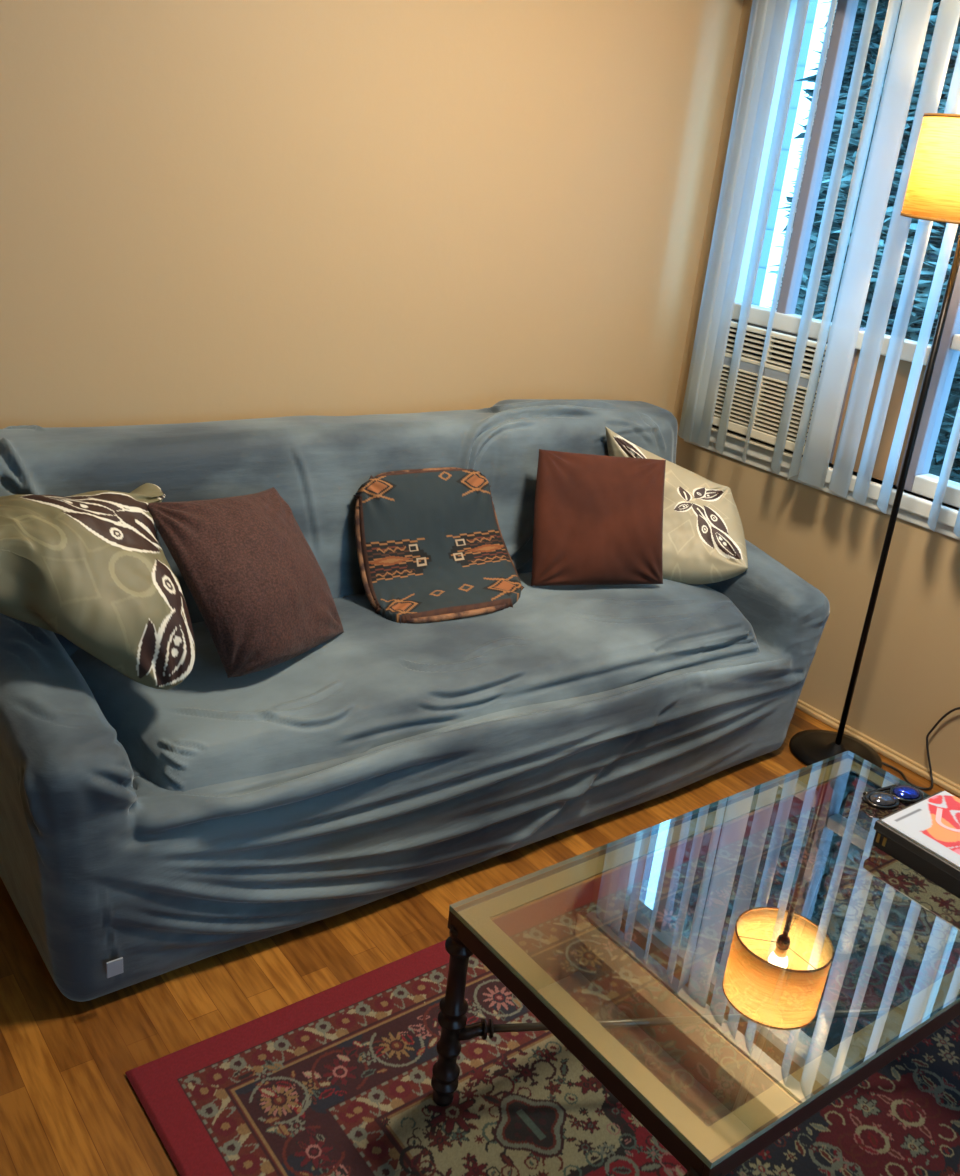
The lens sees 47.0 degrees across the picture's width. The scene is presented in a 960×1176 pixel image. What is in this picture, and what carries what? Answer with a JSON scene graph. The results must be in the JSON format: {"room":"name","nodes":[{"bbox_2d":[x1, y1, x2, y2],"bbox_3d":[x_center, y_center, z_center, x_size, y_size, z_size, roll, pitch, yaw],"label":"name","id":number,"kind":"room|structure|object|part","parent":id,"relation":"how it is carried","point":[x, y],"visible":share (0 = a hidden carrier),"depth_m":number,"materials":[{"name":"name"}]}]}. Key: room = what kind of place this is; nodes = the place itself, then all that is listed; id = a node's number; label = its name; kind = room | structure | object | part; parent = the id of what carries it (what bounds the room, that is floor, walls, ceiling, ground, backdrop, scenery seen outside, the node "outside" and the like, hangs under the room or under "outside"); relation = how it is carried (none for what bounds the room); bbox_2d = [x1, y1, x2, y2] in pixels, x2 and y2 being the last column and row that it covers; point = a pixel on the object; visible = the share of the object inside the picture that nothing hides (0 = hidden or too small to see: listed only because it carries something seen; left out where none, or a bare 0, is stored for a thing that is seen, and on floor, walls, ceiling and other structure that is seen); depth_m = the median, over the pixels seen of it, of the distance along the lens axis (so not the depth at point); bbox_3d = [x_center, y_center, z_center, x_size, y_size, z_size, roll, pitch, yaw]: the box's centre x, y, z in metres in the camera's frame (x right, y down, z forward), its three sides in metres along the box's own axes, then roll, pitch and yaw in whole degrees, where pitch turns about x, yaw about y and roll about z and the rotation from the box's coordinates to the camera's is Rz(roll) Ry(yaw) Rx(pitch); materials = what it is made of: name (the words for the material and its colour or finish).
{"room":"living room","nodes":[
{"label":"living room","id":0,"kind":"room"},
{"bbox_2d":[0,0,743,428],"bbox_3d":[-1.201,-0.691,2.233,4.890,2.460,0.100,-11,27,-36],"label":"wall","id":1,"kind":"structure","parent":0,"point":[211,210],"depth_m":2.75,"materials":[{"name":"beige paint"}]},
{"bbox_2d":[0,708,959,1175],"bbox_3d":[0.099,1.351,0.973,4.890,0.100,4.920,-11,27,-36],"label":"floor","id":2,"kind":"structure","parent":0,"point":[69,1105],"depth_m":2.09,"materials":[{"name":"brown wood"}]},
{"bbox_2d":[0,399,829,1001],"bbox_3d":[-0.104,0.068,2.746,2.180,0.891,0.904,-11,27,-36],"label":"sofa","id":3,"kind":"object","parent":2,"relation":"on","point":[146,832],"visible":0.66,"depth_m":2.38,"materials":[{"name":"fabric"}]},
{"bbox_3d":[-0.877,0.161,2.169,0.244,0.290,0.838,-11,27,-36],"label":"arm","id":4,"kind":"part","parent":3,"relation":"part of","materials":[{"name":"fabric"}]},
{"bbox_2d":[0,483,194,689],"bbox_3d":[-0.769,-0.009,2.127,0.471,0.338,0.411,-11,27,-36],"label":"throw pillow","id":5,"kind":"object","parent":3,"relation":"on","point":[91,569],"visible":0.98,"depth_m":2.02,"materials":[{"name":"beige fabric"}]},
{"bbox_2d":[148,487,343,677],"bbox_3d":[-0.473,-0.026,2.365,0.275,0.333,0.400,22,27,33],"label":"throw pillow","id":6,"kind":"object","parent":3,"relation":"on","point":[262,595],"visible":1,"depth_m":2.25,"materials":[{"name":"brown fabric"}]},
{"bbox_3d":[-0.249,-0.094,2.931,2.105,0.758,0.348,-11,27,-36],"label":"backrest","id":7,"kind":"part","parent":3,"relation":"part of","materials":[{"name":"fabric"}]},
{"bbox_2d":[70,572,760,791],"bbox_3d":[-0.052,0.179,2.740,1.777,0.238,0.635,-11,27,-36],"label":"seat cushion","id":8,"kind":"object","parent":3,"relation":"on","point":[379,684],"depth_m":2.44,"materials":[{"name":"fabric"}]},
{"bbox_2d":[353,467,523,623],"bbox_3d":[-0.074,-0.111,2.768,0.471,0.316,0.285,-11,27,-36],"label":"throw pillow","id":9,"kind":"object","parent":3,"relation":"on","point":[430,544],"visible":1,"depth_m":2.75,"materials":[{"name":"fabric"}]},
{"bbox_2d":[531,449,665,585],"bbox_3d":[0.321,-0.189,2.989,0.389,0.337,0.196,0,23,-15],"label":"throw pillow","id":10,"kind":"object","parent":3,"relation":"on","point":[598,519],"visible":1,"depth_m":2.94,"materials":[{"name":"brown fabric"}]},
{"bbox_2d":[605,426,747,583],"bbox_3d":[0.559,-0.244,3.193,0.453,0.410,0.285,9,22,6],"label":"throw pillow","id":11,"kind":"object","parent":3,"relation":"on","point":[704,542],"visible":0.7,"depth_m":3.13,"materials":[{"name":"beige fabric"}]},
{"bbox_3d":[0.667,-0.106,3.309,0.238,0.281,0.842,-11,27,-36],"label":"arm","id":12,"kind":"part","parent":3,"relation":"part of","materials":[{"name":"fabric"}]},
{"bbox_2d":[125,769,959,1175],"bbox_3d":[0.728,0.956,1.958,2.166,0.011,1.598,-11,27,-36],"label":"patterned rug","id":13,"kind":"object","parent":2,"relation":"on","point":[336,1080],"visible":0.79,"depth_m":2.06,"materials":[{"name":"fabric"}]},
{"bbox_2d":[431,750,959,1175],"bbox_3d":[0.518,0.715,1.942,1.067,0.407,0.577,-11,27,-36],"label":"coffee table","id":14,"kind":"object","parent":13,"relation":"on","point":[717,1149],"visible":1,"depth_m":1.70,"materials":[{"name":"clear glass"}]},
{"bbox_3d":[-0.046,0.712,1.842,0.051,0.374,0.051,-11,27,-36],"label":"leg","id":15,"kind":"part","parent":14,"relation":"part of","materials":[{"name":"brown wood"}]},
{"bbox_2d":[458,1018,493,1040],"bbox_3d":[-0.009,0.745,1.862,0.058,0.036,0.033,2,22,-11],"label":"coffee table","id":16,"kind":"object","parent":14,"relation":"attached to","point":[465,1032],"depth_m":1.85,"materials":[{"name":"brown wood"}]},
{"bbox_3d":[0.259,0.752,1.913,0.517,0.014,0.014,2,22,-11],"label":"crossed rod","id":17,"kind":"part","parent":14,"relation":"part of","materials":[{"name":"grey metal"}]},
{"bbox_3d":[0.266,0.900,1.462,0.051,0.374,0.051,-11,27,-36],"label":"leg","id":18,"kind":"part","parent":14,"relation":"part of","materials":[{"name":"brown wood"}]},
{"bbox_3d":[0.400,0.838,1.741,0.014,0.014,0.517,16,24,22],"label":"crossed rod","id":19,"kind":"part","parent":14,"relation":"part of","materials":[{"name":"grey metal"}]},
{"bbox_3d":[0.626,0.684,2.180,0.014,0.014,0.517,16,24,22],"label":"crossed rod","id":20,"kind":"part","parent":14,"relation":"part of","materials":[{"name":"grey metal"}]},
{"bbox_3d":[0.766,0.560,2.434,0.051,0.374,0.051,-11,27,-36],"label":"leg","id":21,"kind":"part","parent":14,"relation":"part of","materials":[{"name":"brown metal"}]},
{"bbox_3d":[0.767,0.769,2.009,0.517,0.014,0.014,2,22,-11],"label":"crossed rod","id":22,"kind":"part","parent":14,"relation":"part of","materials":[{"name":"grey metal"}]},
{"bbox_2d":[862,784,923,810],"bbox_3d":[0.820,0.412,2.195,0.143,0.021,0.070,-6,25,-28],"label":"sunglasses","id":23,"kind":"object","parent":14,"relation":"on","point":[878,799],"visible":0.99,"depth_m":2.18,"materials":[{"name":"grey"}]},
{"bbox_2d":[873,791,959,898],"bbox_3d":[0.906,0.493,1.981,0.218,0.052,0.328,-11,27,-36],"label":"storage box","id":24,"kind":"object","parent":14,"relation":"on","point":[927,864],"visible":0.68,"depth_m":1.97,"materials":[{"name":"black"}]},
{"bbox_2d":[881,791,959,868],"bbox_3d":[0.914,0.465,1.974,0.221,0.005,0.310,-11,27,-36],"label":"magazine","id":25,"kind":"object","parent":24,"relation":"on","point":[933,823],"visible":1,"depth_m":2.02,"materials":[{"name":"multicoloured paper"}]},
{"bbox_2d":[789,113,959,768],"bbox_3d":[1.103,-0.297,2.880,0.315,1.716,0.302,-11,27,-36],"label":"floor lamp","id":26,"kind":"object","parent":2,"relation":"on","point":[933,188],"visible":0.86,"depth_m":2.68,"materials":[{"name":"black metal"}]},
{"bbox_3d":[1.163,-0.878,2.642,0.302,0.007,0.302,-12,28,-35],"label":"shade trim","id":27,"kind":"part","parent":26,"relation":"part of","materials":[{"name":"fabric"}]},
{"bbox_3d":[1.173,-0.980,2.599,0.300,0.228,0.300,-12,28,-35],"label":"lamp shade","id":28,"kind":"part","parent":26,"relation":"part of","materials":[{"name":"fabric"}]},
{"bbox_3d":[1.182,-1.081,2.556,0.298,0.007,0.298,-12,28,-35],"label":"shade trim","id":29,"kind":"part","parent":26,"relation":"part of","materials":[{"name":"brown"}]},
{"bbox_2d":[882,707,959,789],"bbox_3d":[1.322,0.436,3.013,0.557,0.306,0.095,25,29,39],"label":"power cable","id":30,"kind":"object","parent":2,"relation":"on","point":[957,708],"visible":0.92,"depth_m":3.11,"materials":[{"name":"black rubber"}]},
{"bbox_2d":[673,0,959,784],"bbox_3d":[2.149,-0.187,1.896,0.120,2.460,4.720,-11,27,-36],"label":"wall","id":31,"kind":"structure","parent":0,"point":[908,678],"depth_m":3.26,"materials":[{"name":"beige paint"}]},
{"bbox_2d":[684,0,959,539],"bbox_3d":[1.344,-0.800,2.809,0.120,1.375,1.870,-11,27,-36],"label":"window","id":32,"kind":"structure","parent":31,"relation":"in","point":[913,509],"depth_m":3.16,"materials":[{"name":"grey paint"}]},
{"bbox_2d":[711,319,827,460],"bbox_3d":[1.011,-0.643,3.507,0.385,0.345,0.470,-11,27,-36],"label":"air conditioner","id":33,"kind":"object","parent":32,"relation":"attached to","point":[781,348],"visible":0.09,"depth_m":3.39,"materials":[{"name":"beige plastic"}]},
{"bbox_2d":[714,368,815,443],"bbox_3d":[0.861,-0.571,3.419,0.019,0.148,0.450,-11,27,-36],"label":"grille","id":34,"kind":"object","parent":33,"relation":"attached to","point":[772,392],"depth_m":3.41,"materials":[{"name":"beige plastic"}]},
{"bbox_2d":[678,0,959,537],"bbox_3d":[1.268,-0.835,2.694,0.125,1.440,1.920,-11,27,-36],"label":"vertical blind","id":35,"kind":"object","parent":32,"relation":"attached to","point":[768,18],"visible":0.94,"depth_m":3.06,"materials":[{"name":"grey paint"}]},
{"bbox_3d":[1.351,-0.823,2.820,0.070,1.260,1.735,-11,27,-36],"label":"sash rail","id":36,"kind":"part","parent":32,"relation":"part of","materials":[{"name":"grey paint"}]},
{"bbox_3d":[1.149,-0.492,3.172,0.020,0.345,0.235,-11,27,-36],"label":"filler panel","id":37,"kind":"part","parent":32,"relation":"part of","materials":[{"name":"brown"}]},
{"bbox_2d":[796,699,959,796],"bbox_3d":[1.968,0.948,2.310,0.026,0.022,4.720,-11,27,-36],"label":"baseboard","id":38,"kind":"structure","parent":31,"relation":"attached to","point":[906,762],"depth_m":3.25,"materials":[{"name":"brown paint"}]},
{"label":"outside","id":39,"kind":"structure","parent":0,"visible":0},
{"bbox_3d":[4.638,1.387,8.660,10.910,0.200,18.000,-11,27,-36],"label":"ground","id":40,"kind":"structure","parent":39,"visible":0},
{"bbox_2d":[751,0,957,339],"bbox_3d":[1.816,-3.434,8.926,2.470,7.920,3.820,-11,27,-36],"label":"sky","id":41,"kind":"structure","parent":40,"relation":"on","point":[763,294],"depth_m":6.92,"materials":[{"name":"white"}]},
{"bbox_2d":[766,0,959,482],"bbox_3d":[2.754,-2.588,6.023,2.126,8.725,2.104,-11,27,-36],"label":"tree","id":42,"kind":"object","parent":40,"relation":"on","point":[926,277],"visible":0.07,"depth_m":5.93,"materials":[{"name":"grey plant"}]},
{"bbox_2d":[934,371,959,462],"bbox_3d":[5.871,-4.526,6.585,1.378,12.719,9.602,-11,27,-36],"label":"hedge","id":43,"kind":"object","parent":40,"relation":"on","point":[947,434],"visible":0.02,"depth_m":9.43,"materials":[{"name":"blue plant"}]}
]}

